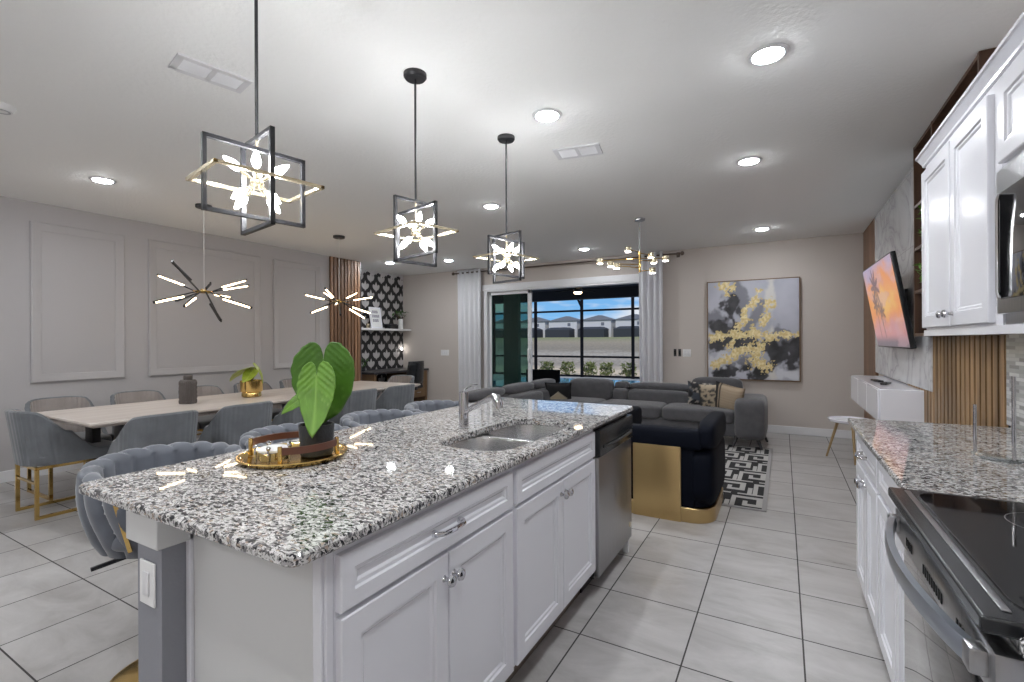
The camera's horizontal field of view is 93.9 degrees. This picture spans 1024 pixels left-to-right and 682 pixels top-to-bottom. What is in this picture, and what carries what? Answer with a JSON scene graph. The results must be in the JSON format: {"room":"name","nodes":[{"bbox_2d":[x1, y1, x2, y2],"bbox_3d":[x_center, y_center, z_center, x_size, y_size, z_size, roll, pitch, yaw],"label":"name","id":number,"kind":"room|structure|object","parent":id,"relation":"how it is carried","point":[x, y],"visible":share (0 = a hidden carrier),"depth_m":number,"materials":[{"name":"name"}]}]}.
{"room":"open-plan kitchen","nodes":[
{"label":"open-plan kitchen","id":0,"kind":"room"},
{"bbox_2d":[0,196,361,471],"bbox_3d":[-5.296,-0.013,4.641,0.809,2.739,9.260,0,0,30],"label":"wall","id":1,"kind":"structure","parent":0,"point":[78,273],"depth_m":5.49,"materials":[{"name":"grey paint"}]},
{"bbox_2d":[30,220,124,382],"bbox_3d":[-4.571,-0.388,5.075,0.030,1.610,0.779,0,0,30],"label":"trim","id":2,"kind":"structure","parent":1,"relation":"attached to","point":[36,376],"depth_m":4.94,"materials":[{"name":"grey paint"}]},
{"bbox_2d":[0,438,198,482],"bbox_3d":[-4.931,1.299,4.438,0.016,0.110,9.260,0,0,30],"label":"baseboard","id":3,"kind":"structure","parent":1,"relation":"attached to","point":[5,476],"depth_m":4.74,"materials":[{"name":"white paint"}]},
{"bbox_2d":[148,239,260,375],"bbox_3d":[-3.923,-0.391,6.220,0.030,1.610,1.382,0,0,30],"label":"trim","id":4,"kind":"structure","parent":1,"relation":"attached to","point":[152,244],"depth_m":5.98,"materials":[{"name":"grey paint"}]},
{"bbox_2d":[273,259,320,368],"bbox_3d":[-3.282,-0.394,7.351,0.030,1.610,0.817,0,0,30],"label":"trim","id":5,"kind":"structure","parent":1,"relation":"attached to","point":[276,365],"depth_m":7.12,"materials":[{"name":"grey paint"}]},
{"bbox_2d":[329,256,361,380],"bbox_3d":[-2.819,-0.024,8.160,0.035,2.736,0.675,0,0,30],"label":"panel","id":6,"kind":"object","parent":1,"relation":"attached to","point":[344,274],"visible":0.65,"depth_m":8.14,"materials":[{"name":"brown wood"}]},
{"bbox_2d":[361,269,402,279],"bbox_3d":[-2.851,-0.025,9.579,0.200,2.739,1.743,0,0,30],"label":"wall","id":7,"kind":"structure","parent":0,"point":[373,273],"depth_m":9.74,"materials":[{"name":"grey paint"}]},
{"bbox_2d":[361,271,402,393],"bbox_3d":[-2.764,-0.014,9.525,0.004,2.715,1.725,0,0,30],"label":"wallpaper","id":8,"kind":"object","parent":7,"relation":"attached to","point":[382,348],"visible":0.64,"depth_m":9.75},
{"bbox_2d":[361,328,410,330],"bbox_3d":[-2.601,-0.227,9.561,0.245,0.040,1.480,0,0,30],"label":"floating shelf","id":9,"kind":"object","parent":8,"relation":"attached to","point":[368,329],"visible":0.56,"depth_m":9.45,"materials":[{"name":"white wood"}]},
{"bbox_2d":[368,307,382,327],"bbox_3d":[-2.687,-0.457,9.437,0.086,0.418,0.300,0,0,30],"label":"picture frame","id":10,"kind":"object","parent":9,"relation":"on","point":[375,316],"visible":0.91,"depth_m":9.43,"materials":[{"name":"white paper"}]},
{"bbox_2d":[0,376,890,681],"bbox_3d":[-0.149,1.406,7.845,20.000,0.150,20.300,0,0,30],"label":"floor","id":11,"kind":"structure","parent":0,"point":[776,594],"depth_m":2.47,"materials":[{"name":"tile"}]},
{"bbox_2d":[4,409,111,520],"bbox_3d":[-3.640,0.935,3.893,0.508,0.825,0.654,0,0,30],"label":"dining chair","id":12,"kind":"object","parent":11,"relation":"on","point":[36,440],"visible":0.91,"depth_m":3.64,"materials":[{"name":"grey fabric"}]},
{"bbox_2d":[24,396,113,500],"bbox_3d":[-4.041,0.937,4.358,0.654,0.825,0.508,0,0,30],"label":"dining chair","id":13,"kind":"object","parent":11,"relation":"on","point":[61,402],"visible":0.27,"depth_m":4.47,"materials":[{"name":"grey fabric"}]},
{"bbox_2d":[110,390,166,434],"bbox_3d":[-3.735,0.936,4.898,0.654,0.825,0.508,0,0,30],"label":"dining chair","id":14,"kind":"object","parent":11,"relation":"on","point":[124,397],"visible":0.25,"depth_m":5.05,"materials":[{"name":"grey fabric"}]},
{"bbox_2d":[107,410,197,453],"bbox_3d":[-2.723,0.931,3.612,0.654,0.825,0.508,0,0,30],"label":"dining chair","id":15,"kind":"object","parent":11,"relation":"on","point":[166,428],"visible":0.31,"depth_m":3.38,"materials":[{"name":"grey fabric"}]},
{"bbox_2d":[75,441,244,681],"bbox_3d":[-1.385,0.895,1.940,0.533,0.884,0.569,0,0,44],"label":"bar stool","id":16,"kind":"object","parent":11,"relation":"on","point":[103,524],"visible":0.32,"depth_m":1.82,"materials":[{"name":"grey fabric"}]},
{"bbox_2d":[178,385,223,434],"bbox_3d":[-3.430,0.934,5.437,0.654,0.825,0.508,0,0,30],"label":"dining chair","id":17,"kind":"object","parent":11,"relation":"on","point":[204,420],"visible":0.12,"depth_m":5.61,"materials":[{"name":"grey fabric"}]},
{"bbox_2d":[36,381,419,463],"bbox_3d":[-2.616,0.965,5.236,1.140,0.755,3.570,0,0,30],"label":"dining table","id":18,"kind":"object","parent":11,"relation":"on","point":[92,419],"visible":0.44,"depth_m":4.18,"materials":[{"name":"brown wood"}]},
{"bbox_2d":[179,375,196,403],"bbox_3d":[-3.065,0.457,4.529,0.147,0.267,0.147,0,0,30],"label":"jar","id":19,"kind":"object","parent":18,"relation":"on","point":[188,385],"visible":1,"depth_m":4.47,"materials":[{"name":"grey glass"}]},
{"bbox_2d":[230,363,262,397],"bbox_3d":[-2.804,0.408,5.060,0.330,0.361,0.257,0,0,30],"label":"potted plant","id":20,"kind":"object","parent":18,"relation":"on","point":[250,387],"visible":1,"depth_m":4.99,"materials":[{"name":"green plant"}]},
{"bbox_2d":[196,401,272,444],"bbox_3d":[-2.417,0.929,4.152,0.654,0.825,0.508,0,0,30],"label":"dining chair","id":21,"kind":"object","parent":11,"relation":"on","point":[229,423],"visible":0.42,"depth_m":3.90,"materials":[{"name":"grey fabric"}]},
{"bbox_2d":[239,422,349,448],"bbox_3d":[-1.083,0.893,2.454,0.533,0.884,0.569,0,0,30],"label":"bar stool","id":22,"kind":"object","parent":11,"relation":"on","point":[286,427],"visible":0.08,"depth_m":2.54,"materials":[{"name":"grey fabric"}]},
{"bbox_2d":[271,400,328,425],"bbox_3d":[-2.112,0.928,4.691,0.654,0.825,0.508,0,0,30],"label":"dining chair","id":23,"kind":"object","parent":11,"relation":"on","point":[294,416],"visible":0.08,"depth_m":4.41,"materials":[{"name":"grey fabric"}]},
{"bbox_2d":[126,431,579,681],"bbox_3d":[-0.151,0.888,2.174,0.693,0.886,2.406,0,0,30],"label":"kitchen island","id":24,"kind":"object","parent":11,"relation":"on","point":[222,613],"visible":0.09,"depth_m":1.22,"materials":[{"name":"grey paint"}]},
{"bbox_2d":[140,558,155,607],"bbox_3d":[-0.969,0.643,1.271,0.078,0.116,0.010,0,0,30],"label":"outlet","id":25,"kind":"object","parent":24,"relation":"attached to","point":[147,568],"visible":1,"depth_m":1.26,"materials":[{"name":"white plastic"}]},
{"bbox_2d":[78,398,632,567],"bbox_3d":[-0.257,0.431,2.230,1.001,0.027,2.440,0,0,30],"label":"island countertop","id":26,"kind":"structure","parent":24,"relation":"on","point":[390,471],"depth_m":1.42,"materials":[{"name":"stone"}]},
{"bbox_2d":[235,431,347,468],"bbox_3d":[-0.789,0.385,1.733,0.370,0.070,0.370,0,0,30],"label":"serving tray","id":27,"kind":"object","parent":26,"relation":"on","point":[246,459],"visible":0.86,"depth_m":1.66,"materials":[{"name":"gold metal"}]},
{"bbox_2d":[253,440,291,463],"bbox_3d":[-0.829,0.385,1.677,0.126,0.058,0.122,0,0,30],"label":"trinket box","id":28,"kind":"object","parent":27,"relation":"on","point":[268,453],"visible":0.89,"depth_m":1.64,"materials":[{"name":"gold metal"}]},
{"bbox_2d":[281,342,354,457],"bbox_3d":[-0.720,0.208,1.761,0.227,0.411,0.181,0,0,30],"label":"potted plant","id":29,"kind":"object","parent":27,"relation":"on","point":[322,387],"visible":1,"depth_m":1.72,"materials":[{"name":"green plant"}]},
{"bbox_2d":[458,383,502,428],"bbox_3d":[-0.149,0.311,2.206,0.100,0.211,0.294,0,0,-31],"label":"faucet","id":30,"kind":"object","parent":26,"relation":"on","point":[464,409],"visible":1,"depth_m":2.27,"materials":[{"name":"silver metal"}]},
{"bbox_2d":[448,424,564,450],"bbox_3d":[0.001,0.545,2.179,0.360,0.202,0.780,0,0,30],"label":"sink","id":31,"kind":"object","parent":26,"relation":"in","point":[514,436],"visible":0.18,"depth_m":2.21,"materials":[{"name":"silver metal"}]},
{"bbox_2d":[333,468,513,681],"bbox_3d":[-0.402,0.819,1.506,0.590,0.746,0.778,0,0,30],"label":"base cabinet","id":32,"kind":"object","parent":24,"relation":"attached to","point":[427,595],"visible":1,"depth_m":1.32,"materials":[{"name":"white paint"}]},
{"bbox_2d":[510,429,595,665],"bbox_3d":[0.002,0.817,2.222,0.587,0.746,0.864,0,0,30],"label":"base cabinet","id":33,"kind":"object","parent":24,"relation":"attached to","point":[554,540],"visible":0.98,"depth_m":2.00,"materials":[{"name":"white paint"}]},
{"bbox_2d":[329,388,376,424],"bbox_3d":[-1.806,0.926,5.231,0.654,0.825,0.508,0,0,30],"label":"dining chair","id":34,"kind":"object","parent":11,"relation":"on","point":[359,400],"visible":0.35,"depth_m":5.00,"materials":[{"name":"grey fabric"}]},
{"bbox_2d":[340,409,420,427],"bbox_3d":[-0.779,0.892,2.971,0.533,0.884,0.569,0,0,27],"label":"bar stool","id":35,"kind":"object","parent":11,"relation":"on","point":[357,418],"visible":0.14,"depth_m":3.12,"materials":[{"name":"grey fabric"}]},
{"bbox_2d":[375,384,414,410],"bbox_3d":[-1.501,0.925,5.770,0.654,0.825,0.508,0,0,30],"label":"dining chair","id":36,"kind":"object","parent":11,"relation":"on","point":[394,397],"visible":0.41,"depth_m":5.51,"materials":[{"name":"grey fabric"}]},
{"bbox_2d":[362,367,428,401],"bbox_3d":[-2.399,0.954,9.416,0.700,0.775,1.520,0,0,30],"label":"desk","id":37,"kind":"object","parent":11,"relation":"on","point":[420,394],"visible":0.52,"depth_m":9.56,"materials":[{"name":"brown wood"}]},
{"bbox_2d":[407,361,423,389],"bbox_3d":[-1.962,0.859,9.088,0.525,0.962,0.554,0,0,30],"label":"desk chair","id":38,"kind":"object","parent":11,"relation":"on","point":[415,368],"visible":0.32,"depth_m":8.95,"materials":[{"name":"black plastic"}]},
{"bbox_2d":[404,400,469,412],"bbox_3d":[-0.503,0.891,3.459,0.533,0.884,0.569,0,0,30],"label":"bar stool","id":39,"kind":"object","parent":11,"relation":"on","point":[424,406],"visible":0.08,"depth_m":3.62,"materials":[{"name":"grey fabric"}]},
{"bbox_2d":[532,369,559,382],"bbox_3d":[0.571,0.987,10.338,0.800,0.720,0.550,0,0,30],"label":"bench","id":40,"kind":"object","parent":11,"relation":"on","point":[537,374],"visible":0.2,"depth_m":10.45,"materials":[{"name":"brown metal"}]},
{"bbox_2d":[532,297,639,378],"bbox_3d":[2.126,-0.490,15.026,13.390,3.660,5.251,0,0,30],"label":"cage","id":41,"kind":"object","parent":11,"relation":"on","point":[580,302],"visible":0.09,"depth_m":17.66,"materials":[{"name":"brown metal"}]},
{"bbox_2d":[580,413,632,592],"bbox_3d":[0.370,0.886,2.873,0.586,0.885,0.620,0,0,30],"label":"dishwasher","id":42,"kind":"object","parent":11,"relation":"on","point":[612,457],"visible":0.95,"depth_m":2.67,"materials":[{"name":"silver metal"}]},
{"bbox_2d":[468,377,767,449],"bbox_3d":[1.365,0.921,5.986,3.190,0.815,2.920,0,0,30],"label":"sectional sofa","id":43,"kind":"object","parent":11,"relation":"on","point":[662,404],"visible":0.56,"depth_m":6.46,"materials":[{"name":"grey fabric"}]},
{"bbox_2d":[507,391,542,399],"bbox_3d":[0.184,0.834,6.712,0.240,0.230,0.840,0,0,30],"label":"cushion","id":44,"kind":"object","parent":43,"relation":"on","point":[534,395],"depth_m":6.60,"materials":[{"name":"grey fabric"}]},
{"bbox_2d":[545,382,570,399],"bbox_3d":[0.695,0.772,7.170,0.403,0.315,0.192,0,0,11],"label":"throw pillow","id":45,"kind":"object","parent":43,"relation":"on","point":[556,390],"visible":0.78,"depth_m":7.10,"materials":[{"name":"fabric"}]},
{"bbox_2d":[550,396,605,403],"bbox_3d":[0.988,0.955,7.177,0.740,0.180,0.620,0,0,30],"label":"seat cushion","id":46,"kind":"object","parent":43,"relation":"on","point":[582,399],"depth_m":7.08,"materials":[{"name":"grey fabric"}]},
{"bbox_2d":[570,378,613,399],"bbox_3d":[1.244,0.754,7.479,0.690,0.340,0.280,0,0,30],"label":"cushion","id":47,"kind":"object","parent":43,"relation":"on","point":[601,388],"depth_m":7.33,"materials":[{"name":"grey fabric"}]},
{"bbox_2d":[598,399,666,418],"bbox_3d":[1.701,0.952,6.773,0.880,0.180,0.620,0,0,30],"label":"seat cushion","id":48,"kind":"object","parent":43,"relation":"on","point":[651,408],"depth_m":6.56,"materials":[{"name":"grey fabric"}]},
{"bbox_2d":[628,389,687,403],"bbox_3d":[2.138,0.825,6.997,0.860,0.230,0.240,0,0,30],"label":"cushion","id":49,"kind":"object","parent":43,"relation":"on","point":[667,396],"depth_m":6.88,"materials":[{"name":"grey fabric"}]},
{"bbox_2d":[662,403,733,423],"bbox_3d":[2.480,0.948,6.332,0.890,0.180,0.620,0,0,30],"label":"seat cushion","id":50,"kind":"object","parent":43,"relation":"on","point":[678,413],"depth_m":6.15,"materials":[{"name":"grey fabric"}]},
{"bbox_2d":[687,381,715,404],"bbox_3d":[2.548,0.733,6.443,0.380,0.392,0.169,0,0,26],"label":"throw pillow","id":51,"kind":"object","parent":43,"relation":"on","point":[693,392],"visible":0.44,"depth_m":6.43,"materials":[{"name":"fabric"}]},
{"bbox_2d":[697,384,727,406],"bbox_3d":[2.646,0.742,6.272,0.392,0.384,0.177,0,0,33],"label":"throw pillow","id":52,"kind":"object","parent":43,"relation":"on","point":[707,393],"visible":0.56,"depth_m":6.25,"materials":[{"name":"fabric"}]},
{"bbox_2d":[715,381,744,409],"bbox_3d":[2.767,0.731,6.100,0.183,0.437,0.447,0,0,-41],"label":"throw pillow","id":53,"kind":"object","parent":43,"relation":"on","point":[726,395],"visible":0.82,"depth_m":6.05,"materials":[{"name":"fabric"}]},
{"bbox_2d":[627,406,725,523],"bbox_3d":[1.275,0.956,3.944,0.845,0.735,0.845,0,0,30],"label":"armchair","id":54,"kind":"object","parent":11,"relation":"on","point":[678,473],"visible":0.71,"depth_m":3.54,"materials":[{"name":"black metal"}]},
{"bbox_2d":[722,444,772,511],"bbox_3d":[1.417,1.317,5.401,2.635,0.012,2.450,0,0,30],"label":"rug","id":55,"kind":"object","parent":11,"relation":"on","point":[747,468],"visible":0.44,"depth_m":4.58,"materials":[{"name":"fabric"}]},
{"bbox_2d":[826,416,867,464],"bbox_3d":[3.711,1.086,5.260,0.433,0.458,0.454,0,0,30],"label":"side table","id":56,"kind":"object","parent":11,"relation":"on","point":[837,419],"visible":0.43,"depth_m":5.34,"materials":[{"name":"white paint"}]},
{"bbox_2d":[854,433,904,681],"bbox_3d":[1.710,0.879,1.755,0.665,0.886,1.364,0,0,30],"label":"base cabinet","id":57,"kind":"object","parent":11,"relation":"on","point":[883,594],"visible":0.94,"depth_m":1.90,"materials":[{"name":"white paint"}]},
{"bbox_2d":[848,418,1023,501],"bbox_3d":[1.714,0.421,1.774,0.639,0.027,1.415,0,0,30],"label":"countertop","id":58,"kind":"structure","parent":57,"relation":"on","point":[923,456],"depth_m":1.70,"materials":[{"name":"stone"}]},
{"bbox_2d":[971,376,1023,463],"bbox_3d":[1.678,0.263,1.648,0.121,0.290,0.134,0,0,30],"label":"acrylic holder","id":59,"kind":"object","parent":58,"relation":"on","point":[984,455],"visible":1,"depth_m":1.60,"materials":[{"name":"white"}]},
{"bbox_2d":[885,487,1023,681],"bbox_3d":[1.147,0.804,0.862,0.733,1.000,0.717,0,0,30],"label":"range","id":60,"kind":"object","parent":11,"relation":"on","point":[960,576],"visible":1,"depth_m":0.93,"materials":[{"name":"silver metal"}]},
{"bbox_2d":[0,0,1023,275],"bbox_3d":[-1.540,-1.502,3.484,8.700,0.200,11.353,0,0,30],"label":"ceiling","id":61,"kind":"structure","parent":0,"point":[669,93],"depth_m":2.94,"materials":[{"name":"white paint"}]},
{"bbox_2d":[153,203,251,321],"bbox_3d":[-3.167,-0.787,4.952,0.850,1.213,1.088,0,0,-34],"label":"chandelier","id":62,"kind":"object","parent":61,"relation":"hanging from","point":[197,205],"visible":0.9,"depth_m":4.85,"materials":[{"name":"black metal"}]},
{"bbox_2d":[168,52,252,93],"bbox_3d":[-1.575,-1.395,2.508,0.180,0.012,0.340,0,0,42],"label":"ceiling vent","id":63,"kind":"object","parent":61,"relation":"in","point":[181,63],"visible":1,"depth_m":2.49,"materials":[{"name":"white metal"}]},
{"bbox_2d":[185,0,324,235],"bbox_3d":[-0.925,-0.903,1.733,0.278,1.002,0.368,0,0,41],"label":"pendant light","id":64,"kind":"object","parent":61,"relation":"hanging from","point":[241,194],"visible":1,"depth_m":1.71,"materials":[{"name":"black metal"}]},
{"bbox_2d":[223,156,251,179],"bbox_3d":[-0.973,-0.614,1.708,0.060,0.080,0.084,0,0,30],"label":"bulb","id":65,"kind":"object","parent":64,"relation":"attached to","point":[226,158],"depth_m":1.70,"materials":[{"name":"white glass"}]},
{"bbox_2d":[231,184,254,198],"bbox_3d":[-0.940,-0.527,1.679,0.034,0.080,0.097,0,0,30],"label":"bulb","id":66,"kind":"object","parent":64,"relation":"attached to","point":[241,192],"depth_m":1.66,"materials":[{"name":"white glass"}]},
{"bbox_2d":[234,189,253,208],"bbox_3d":[-0.978,-0.526,1.750,0.097,0.080,0.034,0,0,30],"label":"bulb","id":67,"kind":"object","parent":64,"relation":"attached to","point":[240,202],"depth_m":1.75,"materials":[{"name":"white glass"}]},
{"bbox_2d":[251,150,260,178],"bbox_3d":[-0.898,-0.614,1.684,0.084,0.080,0.060,0,0,30],"label":"bulb","id":68,"kind":"object","parent":64,"relation":"attached to","point":[256,161],"depth_m":1.66,"materials":[{"name":"white glass"}]},
{"bbox_2d":[260,190,279,212],"bbox_3d":[-0.906,-0.527,1.788,0.034,0.080,0.097,0,0,30],"label":"bulb","id":69,"kind":"object","parent":64,"relation":"attached to","point":[277,210],"depth_m":1.79,"materials":[{"name":"white glass"}]},
{"bbox_2d":[259,185,280,203],"bbox_3d":[-0.869,-0.527,1.717,0.097,0.080,0.034,0,0,30],"label":"bulb","id":70,"kind":"object","parent":64,"relation":"attached to","point":[264,191],"depth_m":1.72,"materials":[{"name":"white glass"}]},
{"bbox_2d":[261,165,288,181],"bbox_3d":[-0.874,-0.615,1.759,0.060,0.080,0.084,0,0,30],"label":"bulb","id":71,"kind":"object","parent":64,"relation":"attached to","point":[280,170],"depth_m":1.75,"materials":[{"name":"white glass"}]},
{"bbox_2d":[305,235,372,318],"bbox_3d":[-2.309,-0.835,6.348,0.907,1.125,1.082,0,0,-16],"label":"chandelier","id":72,"kind":"object","parent":61,"relation":"hanging from","point":[335,301],"visible":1,"depth_m":6.33,"materials":[{"name":"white glass"}]},
{"bbox_2d":[374,68,458,266],"bbox_3d":[-0.508,-0.905,2.521,0.368,1.002,0.278,0,0,44],"label":"pendant light","id":73,"kind":"object","parent":61,"relation":"hanging from","point":[415,76],"visible":1,"depth_m":2.50,"materials":[{"name":"black metal"}]},
{"bbox_2d":[397,215,412,229],"bbox_3d":[-0.557,-0.616,2.498,0.064,0.080,0.081,0,0,30],"label":"bulb","id":74,"kind":"object","parent":73,"relation":"attached to","point":[401,219],"depth_m":2.48,"materials":[{"name":"white glass"}]},
{"bbox_2d":[473,133,538,283],"bbox_3d":[-0.038,-0.907,3.306,0.278,1.002,0.368,0,0,44],"label":"pendant light","id":75,"kind":"object","parent":61,"relation":"hanging from","point":[505,138],"visible":1,"depth_m":3.29,"materials":[{"name":"black metal"}]},
{"bbox_2d":[532,108,561,121],"bbox_3d":[0.219,-1.399,2.986,0.188,0.022,0.188,0,0,30],"label":"recessed light","id":76,"kind":"object","parent":61,"relation":"in","point":[543,114],"visible":1,"depth_m":2.96,"materials":[{"name":"white"}]},
{"bbox_2d":[552,143,602,159],"bbox_3d":[0.490,-1.405,3.557,0.340,0.012,0.200,0,0,20],"label":"ceiling vent","id":77,"kind":"object","parent":61,"relation":"in","point":[592,149],"visible":1,"depth_m":3.54,"materials":[{"name":"white metal"}]},
{"bbox_2d":[597,217,668,273],"bbox_3d":[1.404,-1.084,5.513,0.807,0.664,0.430,0,0,5],"label":"chandelier","id":78,"kind":"object","parent":61,"relation":"hanging from","point":[652,270],"visible":1,"depth_m":5.53,"materials":[{"name":"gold metal"}]},
{"bbox_2d":[747,42,789,65],"bbox_3d":[1.263,-1.404,2.361,0.188,0.022,0.188,0,0,30],"label":"recessed light","id":79,"kind":"object","parent":61,"relation":"in","point":[770,53],"visible":1,"depth_m":2.34,"materials":[{"name":"white paint"}]},
{"bbox_2d":[532,284,638,301],"bbox_3d":[1.329,-1.242,10.478,16.000,0.370,3.647,0,0,30],"label":"ceiling","id":80,"kind":"structure","parent":0,"point":[625,290],"depth_m":11.94,"materials":[{"name":"grey"}]},
{"bbox_2d":[403,233,863,430],"bbox_3d":[1.208,-0.045,8.369,8.457,2.739,0.150,0,0,30],"label":"wall","id":81,"kind":"structure","parent":0,"point":[829,269],"depth_m":7.06,"materials":[{"name":"grey paint"}]},
{"bbox_2d":[482,274,638,387],"bbox_3d":[0.816,0.121,8.545,3.100,2.410,0.170,0,0,30],"label":"door","id":82,"kind":"structure","parent":81,"relation":"in","point":[507,306],"depth_m":9.00,"materials":[{"name":"white paint"}]},
{"bbox_2d":[452,251,683,274],"bbox_3d":[0.745,-1.339,8.454,4.404,0.080,0.152,0,0,30],"label":"curtain rod","id":83,"kind":"object","parent":81,"relation":"attached to","point":[677,254],"visible":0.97,"depth_m":8.19,"materials":[{"name":"brown metal"}]},
{"bbox_2d":[457,268,480,391],"bbox_3d":[-0.828,-0.036,9.297,0.564,2.700,0.110,0,0,30],"label":"curtain","id":84,"kind":"object","parent":83,"relation":"hanging from","point":[469,284],"visible":0.88,"depth_m":9.29,"materials":[{"name":"white fabric"}]},
{"bbox_2d":[638,251,662,382],"bbox_3d":[2.201,-0.051,7.583,0.384,2.700,0.107,0,0,30],"label":"curtain","id":85,"kind":"object","parent":83,"relation":"hanging from","point":[650,285],"visible":0.64,"depth_m":7.57,"materials":[{"name":"white fabric"}]},
{"bbox_2d":[707,277,800,381],"bbox_3d":[3.488,-0.160,6.960,1.211,1.465,0.052,0,0,30],"label":"canvas painting","id":86,"kind":"object","parent":81,"relation":"attached to","point":[754,325],"visible":0.99,"depth_m":6.92,"materials":[{"name":"multicoloured fabric"}]},
{"bbox_2d":[767,425,855,438],"bbox_3d":[3.445,1.258,7.011,2.837,0.110,0.016,0,0,30],"label":"baseboard","id":87,"kind":"structure","parent":81,"relation":"attached to","point":[847,434],"depth_m":6.62,"materials":[{"name":"white paint"}]},
{"bbox_2d":[879,52,1023,431],"bbox_3d":[2.053,-0.050,1.482,0.200,2.739,11.003,0,0,30],"label":"wall","id":88,"kind":"structure","parent":0,"point":[1020,52],"depth_m":2.92,"materials":[{"name":"grey paint"}]},
{"bbox_2d":[863,218,878,418],"bbox_3d":[4.429,-0.060,5.913,0.029,2.736,0.905,0,0,30],"label":"cladding","id":89,"kind":"object","parent":88,"relation":"attached to","point":[869,233],"visible":0.5,"depth_m":5.93,"materials":[{"name":"brown wood"}]},
{"bbox_2d":[875,167,932,391],"bbox_3d":[3.610,-0.531,4.471,0.029,1.786,2.400,0,0,30],"label":"marble panel","id":90,"kind":"object","parent":88,"relation":"attached to","point":[894,221],"visible":0.57,"depth_m":4.22,"materials":[{"name":"white stone"}]},
{"bbox_2d":[904,288,907,305],"bbox_3d":[3.418,-0.317,4.212,0.051,0.260,0.300,0,0,30],"label":"mount","id":91,"kind":"object","parent":90,"relation":"attached to","point":[905,290],"depth_m":4.07,"materials":[{"name":"black metal"}]},
{"bbox_2d":[863,251,916,348],"bbox_3d":[3.318,-0.323,4.240,0.171,0.767,1.272,0,0,28],"label":"television","id":92,"kind":"object","parent":91,"relation":"attached to","point":[883,280],"visible":1,"depth_m":4.03,"materials":[{"name":"black plastic"}]},
{"bbox_2d":[908,335,1010,427],"bbox_3d":[2.919,0.642,3.233,0.022,1.348,2.100,0,0,30],"label":"panel","id":93,"kind":"object","parent":88,"relation":"attached to","point":[968,371],"visible":0.24,"depth_m":2.77,"materials":[{"name":"brown wood"}]},
{"bbox_2d":[851,375,923,421],"bbox_3d":[3.452,0.508,4.465,0.304,0.260,1.730,0,0,30],"label":"console","id":94,"kind":"object","parent":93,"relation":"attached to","point":[897,400],"visible":0.91,"depth_m":3.77,"materials":[{"name":"white paint"}]},
{"bbox_2d":[913,47,1010,335],"bbox_3d":[2.673,-0.726,2.906,0.115,1.386,1.365,0,0,30],"label":"bookcase","id":95,"kind":"object","parent":88,"relation":"attached to","point":[982,56],"visible":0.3,"depth_m":3.47,"materials":[{"name":"brown wood"}]},
{"bbox_2d":[921,76,1005,329],"bbox_3d":[1.971,-0.467,1.934,0.380,0.824,0.969,0,0,30],"label":"upper cabinet","id":96,"kind":"object","parent":88,"relation":"attached to","point":[959,184],"visible":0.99,"depth_m":1.89,"materials":[{"name":"white paint"}]},
{"bbox_2d":[915,11,1023,167],"bbox_3d":[1.717,-0.906,1.591,0.236,0.056,1.865,0,0,30],"label":"crown molding","id":97,"kind":"structure","parent":96,"relation":"attached to","point":[1010,47],"depth_m":1.71,"materials":[{"name":"white paint"}]},
{"bbox_2d":[924,324,1023,335],"bbox_3d":[1.841,-0.038,1.681,0.305,0.029,1.540,0,0,30],"label":"rail","id":98,"kind":"object","parent":96,"relation":"attached to","point":[1013,328],"visible":1,"depth_m":1.73,"materials":[{"name":"white paint"}]},
{"bbox_2d":[997,49,1023,166],"bbox_3d":[1.562,-0.720,1.175,0.343,0.314,0.747,0,0,30],"label":"upper cabinet","id":99,"kind":"object","parent":88,"relation":"attached to","point":[1010,89],"visible":0.97,"depth_m":1.49,"materials":[{"name":"white paint"}]},
{"bbox_2d":[995,152,1023,324],"bbox_3d":[1.546,-0.302,1.178,0.332,0.516,0.755,0,0,30],"label":"microwave","id":100,"kind":"object","parent":99,"relation":"attached to","point":[1009,201],"visible":0.95,"depth_m":1.48,"materials":[{"name":"silver metal"}]},
{"bbox_2d":[1006,334,1023,430],"bbox_3d":[1.462,0.183,0.658,0.020,0.450,3.785,0,0,30],"label":"backsplash","id":101,"kind":"structure","parent":88,"relation":"attached to","point":[1014,343],"depth_m":2.21,"materials":[{"name":"tile"}]},
{"label":"outside","id":102,"kind":"structure","parent":0,"visible":0},
{"bbox_2d":[532,337,639,376],"bbox_3d":[59.724,-0.230,186.705,240.000,3.806,350.000,0,0,30],"label":"field","id":103,"kind":"structure","parent":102,"point":[563,346],"depth_m":53.76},
{"bbox_2d":[532,317,549,337],"bbox_3d":[8.428,-5.011,179.359,11.800,8.000,14.500,0,0,30],"label":"house","id":104,"kind":"structure","parent":103,"relation":"on","point":[542,324],"depth_m":175.16,"materials":[{"name":"grey paint"}]},
{"bbox_2d":[545,316,579,336],"bbox_3d":[19.219,-5.064,173.250,11.800,8.000,14.500,0,0,30],"label":"house","id":105,"kind":"structure","parent":103,"relation":"on","point":[567,326],"depth_m":169.03,"materials":[{"name":"grey paint"}]},
{"bbox_2d":[578,315,615,336],"bbox_3d":[30.010,-5.117,167.142,11.800,8.000,14.500,0,0,30],"label":"house","id":106,"kind":"structure","parent":103,"relation":"on","point":[599,325],"depth_m":162.99,"materials":[{"name":"grey paint"}]},
{"bbox_2d":[613,314,638,336],"bbox_3d":[40.801,-5.170,161.033,11.800,8.000,14.500,0,0,30],"label":"house","id":107,"kind":"structure","parent":103,"relation":"on","point":[623,324],"depth_m":156.79,"materials":[{"name":"grey paint"}]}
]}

